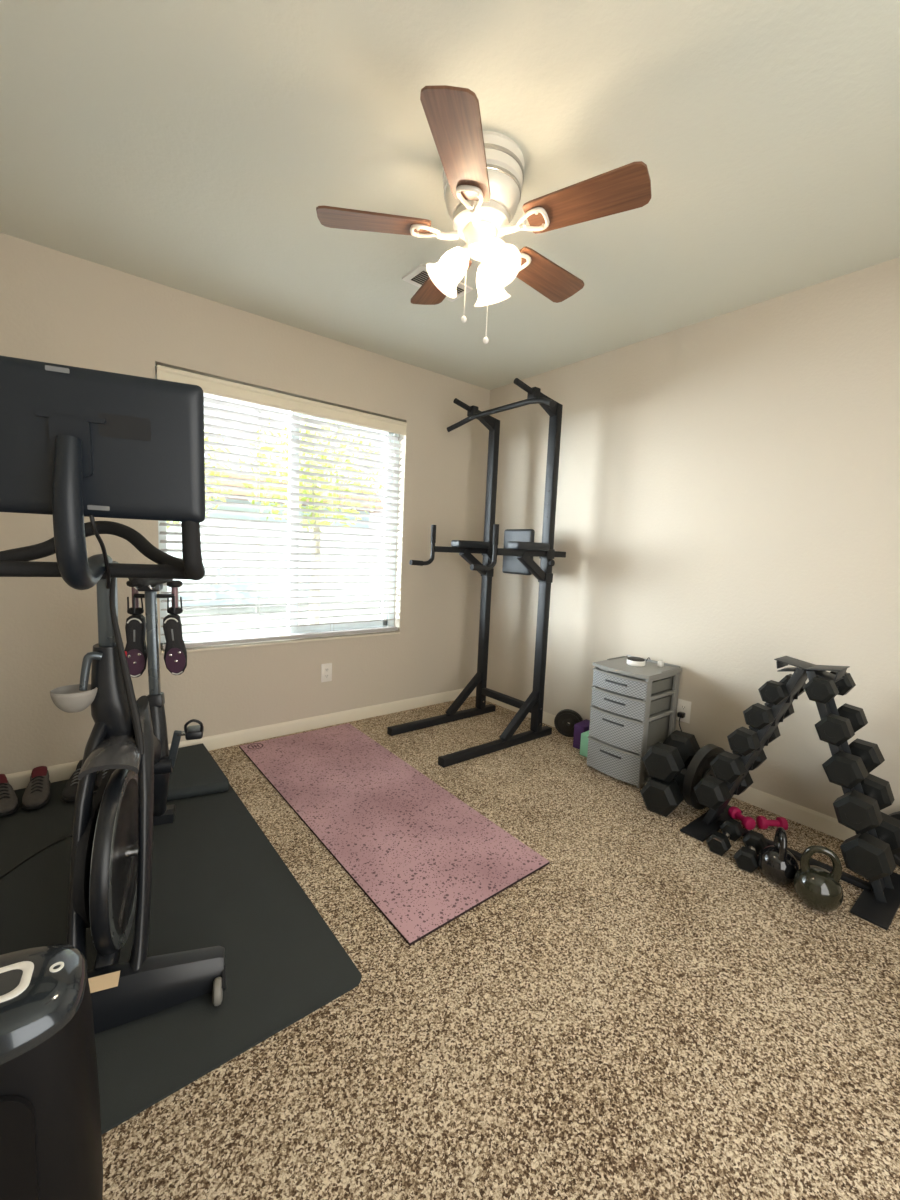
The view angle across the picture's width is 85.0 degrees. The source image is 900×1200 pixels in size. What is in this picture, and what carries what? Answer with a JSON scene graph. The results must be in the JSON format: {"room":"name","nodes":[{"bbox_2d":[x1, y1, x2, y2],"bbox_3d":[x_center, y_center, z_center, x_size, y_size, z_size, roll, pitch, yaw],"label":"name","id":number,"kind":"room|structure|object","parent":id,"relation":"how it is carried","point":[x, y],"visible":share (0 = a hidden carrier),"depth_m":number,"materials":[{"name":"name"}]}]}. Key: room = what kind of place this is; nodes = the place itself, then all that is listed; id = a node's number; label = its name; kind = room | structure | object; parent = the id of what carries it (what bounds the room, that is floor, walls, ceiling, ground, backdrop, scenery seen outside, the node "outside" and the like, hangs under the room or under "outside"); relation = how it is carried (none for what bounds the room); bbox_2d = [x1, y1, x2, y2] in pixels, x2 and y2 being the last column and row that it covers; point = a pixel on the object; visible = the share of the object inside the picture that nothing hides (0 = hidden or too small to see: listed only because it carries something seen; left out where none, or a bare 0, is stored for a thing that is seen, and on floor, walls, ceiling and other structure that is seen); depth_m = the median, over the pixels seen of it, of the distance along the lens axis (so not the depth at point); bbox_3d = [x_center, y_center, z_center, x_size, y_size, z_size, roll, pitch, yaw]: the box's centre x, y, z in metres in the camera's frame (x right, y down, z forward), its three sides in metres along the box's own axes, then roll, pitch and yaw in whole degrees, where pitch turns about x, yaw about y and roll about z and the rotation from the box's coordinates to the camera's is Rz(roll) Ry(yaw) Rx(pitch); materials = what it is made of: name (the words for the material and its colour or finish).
{"room":"home gym","nodes":[
{"label":"home gym","id":0,"kind":"room"},
{"bbox_2d":[0,232,489,774],"bbox_3d":[-1.127,-0.373,2.919,3.450,2.440,0.150,-2,8,-39],"label":"wall","id":1,"kind":"structure","parent":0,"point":[57,307],"depth_m":2.76,"materials":[{"name":"beige paint"}]},
{"bbox_2d":[6,688,474,789],"bbox_3d":[-1.138,0.808,2.982,3.437,0.080,0.013,-2,8,-39],"label":"baseboard","id":2,"kind":"structure","parent":1,"relation":"attached to","point":[19,780],"depth_m":3.07,"materials":[{"name":"beige paint"}]},
{"bbox_2d":[155,366,399,648],"bbox_3d":[-0.982,-0.486,3.071,1.498,1.489,0.060,-2,8,-39],"label":"window","id":3,"kind":"structure","parent":1,"relation":"attached to","point":[163,605],"depth_m":3.12,"materials":[{"name":"white plastic"}]},
{"bbox_2d":[156,365,406,649],"bbox_3d":[-0.929,-0.479,3.006,1.486,1.449,0.077,-2,8,-39],"label":"window blind","id":4,"kind":"object","parent":1,"relation":"attached to","point":[210,385],"visible":0.78,"depth_m":2.96,"materials":[{"name":"white plastic"}]},
{"bbox_2d":[321,663,331,681],"bbox_3d":[-0.806,0.475,3.206,0.075,0.122,0.009,-2,8,-39],"label":"wall outlet","id":5,"kind":"object","parent":1,"relation":"attached to","point":[326,669],"visible":1,"depth_m":3.20,"materials":[{"name":"white plastic"}]},
{"bbox_2d":[0,0,899,389],"bbox_3d":[0.121,-1.438,1.302,3.750,0.120,4.000,-2,8,-39],"label":"ceiling","id":6,"kind":"structure","parent":0,"point":[194,147],"depth_m":1.52,"materials":[{"name":"white paint"}]},
{"bbox_2d":[402,264,472,301],"bbox_3d":[-0.057,-1.482,2.308,0.300,0.016,0.160,-2,8,-39],"label":"ceiling vent","id":7,"kind":"object","parent":6,"relation":"in","point":[419,275],"visible":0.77,"depth_m":2.27,"materials":[{"name":"white plastic"}]},
{"bbox_2d":[316,85,650,343],"bbox_3d":[0.115,-1.129,1.638,0.984,0.563,1.014,-2,8,-39],"label":"ceiling fan","id":8,"kind":"object","parent":6,"relation":"hanging from","point":[483,171],"visible":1,"depth_m":1.51,"materials":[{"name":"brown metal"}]},
{"bbox_2d":[102,696,899,1199],"bbox_3d":[0.012,1.096,1.568,3.750,0.100,4.000,-2,8,-39],"label":"floor","id":9,"kind":"structure","parent":0,"point":[645,1013],"depth_m":1.23,"materials":[{"name":"carpet"}]},
{"bbox_2d":[0,944,102,1199],"bbox_3d":[-0.732,0.832,0.713,0.370,0.538,0.220,-1,7,-31],"label":"air purifier","id":10,"kind":"object","parent":9,"relation":"on","point":[51,1137],"visible":1,"depth_m":0.71,"materials":[{"name":"black plastic"}]},
{"bbox_2d":[0,773,360,1134],"bbox_3d":[-1.246,0.972,1.714,1.130,0.006,1.830,-2,8,-39],"label":"exercise mat","id":11,"kind":"object","parent":9,"relation":"on","point":[218,879],"visible":0.49,"depth_m":1.50,"materials":[{"name":"black rubber"}]},
{"bbox_2d":[0,774,18,816],"bbox_3d":[-1.949,0.845,2.130,0.280,0.098,0.098,8,8,41],"label":"sneaker","id":12,"kind":"object","parent":11,"relation":"on","point":[8,798],"visible":1,"depth_m":2.10,"materials":[{"name":"black fabric"}]},
{"bbox_2d":[21,766,50,809],"bbox_3d":[-1.855,0.841,2.206,0.098,0.098,0.280,-2,7,-36],"label":"sneaker","id":13,"kind":"object","parent":11,"relation":"on","point":[37,794],"visible":1,"depth_m":2.17,"materials":[{"name":"black fabric"}]},
{"bbox_2d":[0,834,72,878],"bbox_3d":[-1.532,0.952,1.720,0.038,0.007,0.462,3,6,5],"label":"power cord","id":14,"kind":"object","parent":11,"relation":"on","point":[44,848],"visible":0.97,"depth_m":1.81,"materials":[{"name":"black plastic"}]},
{"bbox_2d":[61,759,82,801],"bbox_3d":[-1.732,0.837,2.292,0.098,0.098,0.280,0,7,-25],"label":"sneaker","id":15,"kind":"object","parent":11,"relation":"on","point":[69,791],"visible":0.58,"depth_m":2.22,"materials":[{"name":"grey fabric"}]},
{"bbox_2d":[95,769,108,790],"bbox_3d":[-1.652,0.833,2.368,0.098,0.098,0.280,-1,7,-33],"label":"sneaker","id":16,"kind":"object","parent":11,"relation":"on","point":[101,774],"visible":0.12,"depth_m":2.30,"materials":[{"name":"grey fabric"}]},
{"bbox_2d":[0,355,225,1033],"bbox_3d":[-1.020,0.222,1.533,0.599,1.560,1.053,0,6,-23],"label":"exercise bike","id":17,"kind":"object","parent":11,"relation":"on","point":[77,443],"visible":0.98,"depth_m":1.20,"materials":[{"name":"black metal"}]},
{"bbox_2d":[50,684,96,712],"bbox_3d":[-1.010,0.268,1.320,0.103,0.060,0.100,0,6,-23],"label":"bowl","id":18,"kind":"object","parent":17,"relation":"on","point":[77,697],"depth_m":1.30,"materials":[{"name":"grey"}]},
{"bbox_2d":[126,581,143,614],"bbox_3d":[-1.206,-0.011,1.880,0.056,0.131,0.056,0,6,-23],"label":"weight","id":19,"kind":"object","parent":17,"relation":"on","point":[138,610],"visible":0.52,"depth_m":1.87,"materials":[{"name":"black metal"}]},
{"bbox_2d":[125,614,146,676],"bbox_3d":[-1.218,0.173,1.869,0.122,0.235,0.108,1,6,-23],"label":"shoe","id":20,"kind":"object","parent":17,"relation":"hanging from","point":[135,627],"visible":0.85,"depth_m":1.84,"materials":[{"name":"black rubber"}]},
{"bbox_2d":[166,580,182,613],"bbox_3d":[-1.084,-0.011,1.933,0.056,0.131,0.056,0,6,-23],"label":"weight","id":21,"kind":"object","parent":17,"relation":"on","point":[174,584],"visible":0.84,"depth_m":1.92,"materials":[{"name":"black metal"}]},
{"bbox_2d":[163,614,186,674],"bbox_3d":[-1.078,0.173,1.933,0.080,0.236,0.102,0,6,-23],"label":"shoe","id":22,"kind":"object","parent":17,"relation":"hanging from","point":[175,654],"visible":0.99,"depth_m":1.89,"materials":[{"name":"black rubber"}]},
{"bbox_2d":[167,743,228,800],"bbox_3d":[-1.357,0.863,2.420,0.370,0.052,0.547,-2,8,-39],"label":"mat","id":23,"kind":"object","parent":11,"relation":"on","point":[195,772],"visible":0.63,"depth_m":2.37,"materials":[{"name":"black plastic"}]},
{"bbox_2d":[239,723,549,945],"bbox_3d":[-0.401,0.936,2.387,0.701,0.010,1.768,-2,8,-39],"label":"exercise mat","id":24,"kind":"object","parent":9,"relation":"on","point":[425,858],"visible":1,"depth_m":2.08,"materials":[{"name":"pink rubber"}]},
{"bbox_2d":[387,378,565,767],"bbox_3d":[0.195,-0.200,3.111,0.946,2.171,0.917,-2,8,-39],"label":"tower","id":25,"kind":"object","parent":9,"relation":"on","point":[518,551],"visible":1,"depth_m":3.15,"materials":[{"name":"black metal"}]},
{"bbox_2d":[554,709,582,736],"bbox_3d":[0.782,0.810,3.229,0.188,0.189,0.048,5,6,23],"label":"weight plate","id":26,"kind":"object","parent":9,"relation":"on","point":[561,720],"visible":0.88,"depth_m":3.23,"materials":[{"name":"black metal"}]},
{"bbox_2d":[573,719,589,748],"bbox_3d":[0.848,0.847,3.090,0.075,0.150,0.150,8,8,43],"label":"block","id":27,"kind":"object","parent":9,"relation":"on","point":[583,726],"visible":0.5,"depth_m":3.04,"materials":[{"name":"purple plastic"}]},
{"bbox_2d":[580,730,588,756],"bbox_3d":[0.861,0.867,2.978,0.150,0.135,0.070,-3,8,-43],"label":"block","id":28,"kind":"object","parent":9,"relation":"on","point":[584,736],"visible":0.34,"depth_m":2.93,"materials":[{"name":"green plastic"}]},
{"bbox_2d":[587,655,681,787],"bbox_3d":[1.011,0.656,2.736,0.376,0.614,0.337,-2,8,-39],"label":"storage drawers","id":29,"kind":"object","parent":9,"relation":"on","point":[638,712],"visible":0.88,"depth_m":2.62,"materials":[{"name":"grey plastic"}]},
{"bbox_2d":[626,657,645,666],"bbox_3d":[1.031,0.342,2.722,0.100,0.037,0.100,-2,8,-39],"label":"smart speaker","id":30,"kind":"object","parent":29,"relation":"on","point":[632,661],"visible":1,"depth_m":2.69},
{"bbox_2d":[657,660,663,666],"bbox_3d":[1.161,0.347,2.704,0.026,0.041,0.026,-2,8,-39],"label":"cube","id":31,"kind":"object","parent":29,"relation":"on","point":[660,663],"visible":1,"depth_m":2.70,"materials":[{"name":"white plastic"}]},
{"bbox_2d":[640,767,687,816],"bbox_3d":[1.098,0.926,2.428,0.382,0.152,0.176,-3,8,-45],"label":"dumbbell","id":32,"kind":"object","parent":9,"relation":"on","point":[659,797],"visible":0.77,"depth_m":2.30,"materials":[{"name":"rubber"}]},
{"bbox_2d":[642,730,699,782],"bbox_3d":[1.105,0.771,2.438,0.176,0.152,0.382,8,8,43],"label":"dumbbell","id":33,"kind":"object","parent":32,"relation":"on","point":[663,762],"visible":0.99,"depth_m":2.33,"materials":[{"name":"black metal"}]},
{"bbox_2d":[683,744,724,809],"bbox_3d":[1.238,0.855,2.376,0.316,0.318,0.061,-2,7,-34],"label":"weight plate","id":34,"kind":"object","parent":9,"relation":"on","point":[699,767],"visible":0.55,"depth_m":2.31,"materials":[{"name":"black metal"}]},
{"bbox_2d":[706,818,744,855],"bbox_3d":[1.170,1.004,2.084,0.226,0.074,0.086,-3,8,-43],"label":"dumbbell","id":35,"kind":"object","parent":9,"relation":"on","point":[718,843],"visible":1,"depth_m":2.04,"materials":[{"name":"rubber"}]},
{"bbox_2d":[728,806,755,829],"bbox_3d":[1.341,1.001,2.256,0.057,0.058,0.126,2,6,-9],"label":"dumbbell","id":36,"kind":"object","parent":9,"relation":"on","point":[748,823],"visible":0.99,"depth_m":2.24,"materials":[{"name":"pink rubber"}]},
{"bbox_2d":[734,830,767,872],"bbox_3d":[1.221,1.016,1.990,0.086,0.074,0.226,8,8,41],"label":"dumbbell","id":37,"kind":"object","parent":9,"relation":"on","point":[746,858],"visible":0.99,"depth_m":1.93,"materials":[{"name":"black metal"}]},
{"bbox_2d":[756,816,787,829],"bbox_3d":[1.458,1.010,2.222,0.126,0.058,0.057,3,6,1],"label":"dumbbell","id":38,"kind":"object","parent":9,"relation":"on","point":[762,822],"visible":0.96,"depth_m":2.21,"materials":[{"name":"pink rubber"}]},
{"bbox_2d":[758,827,798,884],"bbox_3d":[1.249,0.965,1.860,0.132,0.206,0.132,5,6,23],"label":"kettlebell","id":39,"kind":"object","parent":9,"relation":"on","point":[777,864],"visible":0.99,"depth_m":1.82,"materials":[{"name":"black metal"}]},
{"bbox_2d":[680,656,899,929],"bbox_3d":[1.417,0.652,1.990,0.420,0.813,0.700,-2,8,-39],"label":"dumbbell rack","id":40,"kind":"object","parent":9,"relation":"on","point":[878,903],"visible":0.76,"depth_m":1.93,"materials":[{"name":"grey metal"}]},
{"bbox_2d":[693,772,752,810],"bbox_3d":[1.240,0.839,2.221,0.346,0.116,0.134,-2,8,-38],"label":"dumbbell","id":41,"kind":"object","parent":40,"relation":"on","point":[711,792],"visible":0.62,"depth_m":2.12,"materials":[{"name":"rubber"}]},
{"bbox_2d":[710,750,766,783],"bbox_3d":[1.277,0.710,2.168,0.330,0.107,0.124,-2,9,-39],"label":"dumbbell","id":42,"kind":"object","parent":40,"relation":"on","point":[728,767],"visible":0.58,"depth_m":2.07,"materials":[{"name":"rubber"}]},
{"bbox_2d":[727,726,780,755],"bbox_3d":[1.313,0.587,2.117,0.314,0.104,0.111,-2,8,-38],"label":"dumbbell","id":43,"kind":"object","parent":40,"relation":"on","point":[743,741],"visible":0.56,"depth_m":2.02,"materials":[{"name":"rubber"}]},
{"bbox_2d":[743,702,793,729],"bbox_3d":[1.346,0.472,2.069,0.298,0.096,0.100,-2,7,-37],"label":"dumbbell","id":44,"kind":"object","parent":40,"relation":"on","point":[758,716],"visible":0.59,"depth_m":1.98,"materials":[{"name":"rubber"}]},
{"bbox_2d":[758,674,805,704],"bbox_3d":[1.377,0.367,2.026,0.282,0.087,0.096,-2,8,-37],"label":"dumbbell","id":45,"kind":"object","parent":40,"relation":"on","point":[772,692],"visible":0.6,"depth_m":1.94,"materials":[{"name":"rubber"}]},
{"bbox_2d":[774,656,814,671],"bbox_3d":[1.399,0.268,1.993,0.135,0.050,0.108,-2,8,-39],"label":"shelf","id":46,"kind":"object","parent":40,"relation":"attached to","point":[800,666],"depth_m":1.98,"materials":[{"name":"grey metal"}]},
{"bbox_2d":[805,665,849,682],"bbox_3d":[1.467,0.279,1.909,0.135,0.050,0.108,-2,8,-39],"label":"shelf","id":47,"kind":"object","parent":40,"relation":"attached to","point":[811,671],"depth_m":1.90,"materials":[{"name":"grey metal"}]},
{"bbox_2d":[803,671,855,703],"bbox_3d":[1.474,0.334,1.903,0.282,0.087,0.100,-2,9,-37],"label":"dumbbell","id":48,"kind":"object","parent":40,"relation":"on","point":[818,689],"visible":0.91,"depth_m":1.83,"materials":[{"name":"rubber"}]},
{"bbox_2d":[815,703,867,745],"bbox_3d":[1.500,0.474,1.877,0.306,0.103,0.111,-3,8,-40],"label":"dumbbell","id":49,"kind":"object","parent":40,"relation":"on","point":[833,729],"visible":1,"depth_m":1.80,"materials":[{"name":"rubber"}]},
{"bbox_2d":[822,738,884,788],"bbox_3d":[1.525,0.613,1.852,0.326,0.110,0.124,-2,8,-37],"label":"dumbbell","id":50,"kind":"object","parent":40,"relation":"on","point":[843,769],"visible":1,"depth_m":1.77,"materials":[{"name":"rubber"}]},
{"bbox_2d":[833,773,894,833],"bbox_3d":[1.547,0.752,1.832,0.346,0.126,0.132,-3,8,-40],"label":"dumbbell","id":51,"kind":"object","parent":40,"relation":"on","point":[857,811],"visible":0.99,"depth_m":1.74,"materials":[{"name":"rubber"}]},
{"bbox_2d":[840,811,899,881],"bbox_3d":[1.571,0.901,1.809,0.362,0.136,0.144,-2,8,-38],"label":"dumbbell","id":52,"kind":"object","parent":40,"relation":"on","point":[870,857],"visible":0.95,"depth_m":1.71,"materials":[{"name":"rubber"}]},
{"bbox_2d":[793,845,843,911],"bbox_3d":[1.300,0.973,1.727,0.142,0.222,0.142,6,7,31],"label":"kettlebell","id":53,"kind":"object","parent":9,"relation":"on","point":[820,889],"visible":1,"depth_m":1.70,"materials":[{"name":"black metal"}]},
{"bbox_2d":[889,811,899,866],"bbox_3d":[1.837,0.959,1.920,0.058,0.252,0.250,-2,7,-35],"label":"dumbbell","id":54,"kind":"object","parent":9,"relation":"on","point":[896,815],"visible":0.13,"depth_m":1.97,"materials":[{"name":"black metal"}]},
{"bbox_2d":[476,257,899,818],"bbox_3d":[1.468,-0.223,2.555,0.140,2.440,3.980,-2,8,-39],"label":"wall","id":55,"kind":"structure","parent":0,"point":[728,501],"depth_m":2.48,"materials":[{"name":"beige paint"}]},
{"bbox_2d":[475,688,855,840],"bbox_3d":[1.358,0.952,2.630,0.013,0.080,3.700,-2,8,-39],"label":"baseboard","id":56,"kind":"structure","parent":55,"relation":"attached to","point":[826,824],"depth_m":2.32,"materials":[{"name":"beige paint"}]},
{"bbox_2d":[677,711,684,730],"bbox_3d":[1.275,0.795,2.676,0.037,0.351,0.112,0,6,-20],"label":"plug","id":57,"kind":"object","parent":55,"relation":"attached to","point":[680,714],"visible":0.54,"depth_m":2.69,"materials":[{"name":"black plastic"}]},
{"bbox_2d":[676,698,691,722],"bbox_3d":[1.287,0.612,2.704,0.009,0.122,0.075,-2,8,-39],"label":"wall outlet","id":58,"kind":"object","parent":55,"relation":"attached to","point":[684,706],"visible":0.8,"depth_m":2.70,"materials":[{"name":"white plastic"}]},
{"label":"outside","id":59,"kind":"structure","parent":0,"visible":0},
{"bbox_2d":[168,589,381,638],"bbox_3d":[-4.842,0.518,7.975,30.000,0.100,12.000,-2,8,-39],"label":"patio","id":60,"kind":"structure","parent":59,"point":[193,612],"depth_m":9.86,"materials":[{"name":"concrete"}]},
{"bbox_2d":[167,422,231,529],"bbox_3d":[-4.743,-1.312,7.551,2.606,3.645,2.646,-2,8,-39],"label":"leafy tree","id":61,"kind":"object","parent":60,"relation":"on","point":[208,464],"visible":0.05,"depth_m":7.84,"materials":[{"name":"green plant"}]},
{"bbox_2d":[166,470,383,606],"bbox_3d":[-5.986,-1.449,10.911,9.600,3.100,1.800,-2,8,-39],"label":"house","id":62,"kind":"structure","parent":60,"relation":"on","point":[185,596],"depth_m":11.67,"materials":[{"name":"paint"}]},
{"bbox_2d":[238,416,384,623],"bbox_3d":[-2.407,-1.369,8.651,2.582,3.730,2.602,-2,8,-39],"label":"leafy tree","id":63,"kind":"object","parent":60,"relation":"on","point":[277,496],"visible":0.44,"depth_m":8.44,"materials":[{"name":"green plant"}]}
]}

